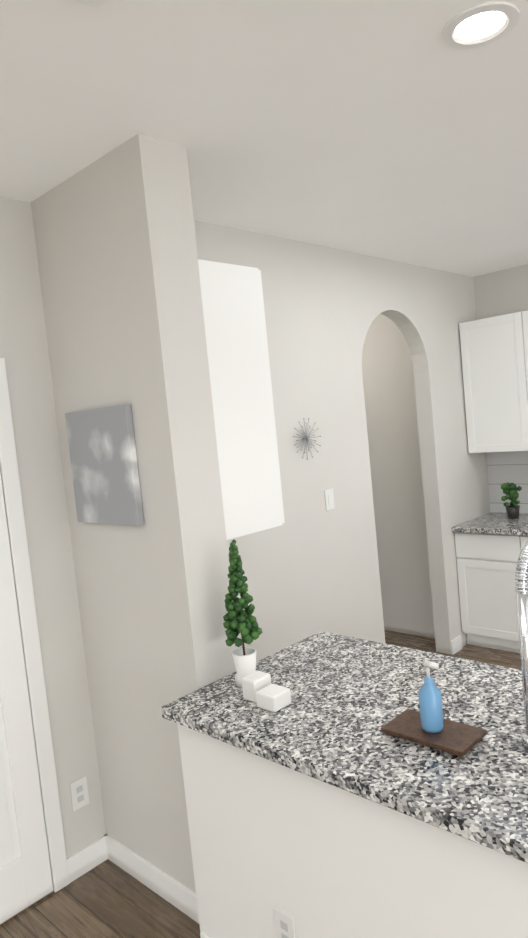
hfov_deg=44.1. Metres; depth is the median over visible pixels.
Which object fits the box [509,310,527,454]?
upper cabinet
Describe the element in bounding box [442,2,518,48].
recessed light
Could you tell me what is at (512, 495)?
potted plant
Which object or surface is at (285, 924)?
outlet
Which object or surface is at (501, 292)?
wall
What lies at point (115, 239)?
wall
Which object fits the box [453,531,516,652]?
base cabinet
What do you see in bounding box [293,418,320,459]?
artwork
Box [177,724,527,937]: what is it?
island base
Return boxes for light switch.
[324,488,334,510]
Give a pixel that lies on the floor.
(107, 898)
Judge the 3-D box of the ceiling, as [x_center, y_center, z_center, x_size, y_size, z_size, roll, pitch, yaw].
[1.465,-1.224,-0.519,9.760,0.300,8.480,-2,6,44]
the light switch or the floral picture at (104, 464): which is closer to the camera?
the floral picture at (104, 464)
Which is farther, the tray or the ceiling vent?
the tray
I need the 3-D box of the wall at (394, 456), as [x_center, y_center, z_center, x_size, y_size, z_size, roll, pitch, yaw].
[0.302,-0.015,4.870,1.480,2.840,1.500,-2,6,44]
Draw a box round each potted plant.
[223,539,262,687]
[501,482,521,518]
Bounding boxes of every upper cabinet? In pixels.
[198,259,284,539]
[459,314,520,454]
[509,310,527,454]
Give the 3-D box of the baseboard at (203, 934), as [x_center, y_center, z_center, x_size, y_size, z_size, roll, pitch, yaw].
[0.783,1.577,1.243,2.750,0.100,0.014,-2,6,44]
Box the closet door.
[0,473,52,922]
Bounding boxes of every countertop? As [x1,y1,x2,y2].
[161,631,527,862]
[452,511,527,534]
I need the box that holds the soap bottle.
[418,661,443,732]
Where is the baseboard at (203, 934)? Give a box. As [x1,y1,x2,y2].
[200,931,211,937]
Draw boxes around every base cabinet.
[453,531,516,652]
[509,535,527,652]
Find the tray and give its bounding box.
[381,709,486,756]
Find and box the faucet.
[515,541,527,748]
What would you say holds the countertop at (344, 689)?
on the island base
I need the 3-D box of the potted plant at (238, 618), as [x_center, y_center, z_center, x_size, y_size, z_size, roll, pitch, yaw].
[-0.078,0.484,2.208,0.126,0.498,0.130,-2,6,44]
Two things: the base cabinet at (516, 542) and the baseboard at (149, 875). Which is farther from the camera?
the base cabinet at (516, 542)
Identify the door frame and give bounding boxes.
[0,358,69,892]
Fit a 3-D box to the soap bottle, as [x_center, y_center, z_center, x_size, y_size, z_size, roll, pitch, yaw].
[0.443,0.604,1.739,0.059,0.182,0.060,-2,6,44]
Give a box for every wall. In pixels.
[0,197,105,924]
[31,133,237,892]
[194,220,489,661]
[362,314,434,637]
[473,264,527,319]
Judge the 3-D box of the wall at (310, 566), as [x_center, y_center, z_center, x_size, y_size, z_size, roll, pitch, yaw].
[0.557,0.074,3.978,0.120,2.740,3.350,-2,6,44]
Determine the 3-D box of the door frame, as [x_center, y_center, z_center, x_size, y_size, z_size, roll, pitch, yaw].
[-1.176,0.676,2.279,0.018,2.120,0.820,-2,6,44]
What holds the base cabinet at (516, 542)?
on the floor
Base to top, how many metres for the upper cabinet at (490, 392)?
0.970 m
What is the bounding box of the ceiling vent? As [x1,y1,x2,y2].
[76,0,106,9]
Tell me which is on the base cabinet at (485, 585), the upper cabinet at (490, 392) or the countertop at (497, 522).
the countertop at (497, 522)
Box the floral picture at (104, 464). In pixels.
[65,404,143,525]
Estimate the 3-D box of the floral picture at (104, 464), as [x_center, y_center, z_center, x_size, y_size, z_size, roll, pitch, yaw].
[-0.603,-0.010,2.438,0.410,0.430,0.028,-2,6,44]
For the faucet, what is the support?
on the countertop at (344, 689)
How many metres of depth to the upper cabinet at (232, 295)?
2.42 m
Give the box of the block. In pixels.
[242,671,290,711]
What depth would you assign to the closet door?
2.50 m
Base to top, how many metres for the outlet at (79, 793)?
0.118 m
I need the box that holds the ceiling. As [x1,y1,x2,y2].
[0,0,527,276]
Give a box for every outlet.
[70,776,89,811]
[274,907,295,937]
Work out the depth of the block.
2.03 m
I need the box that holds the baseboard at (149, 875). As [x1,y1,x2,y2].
[100,834,198,922]
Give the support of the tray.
on the countertop at (344, 689)
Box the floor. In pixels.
[0,630,521,937]

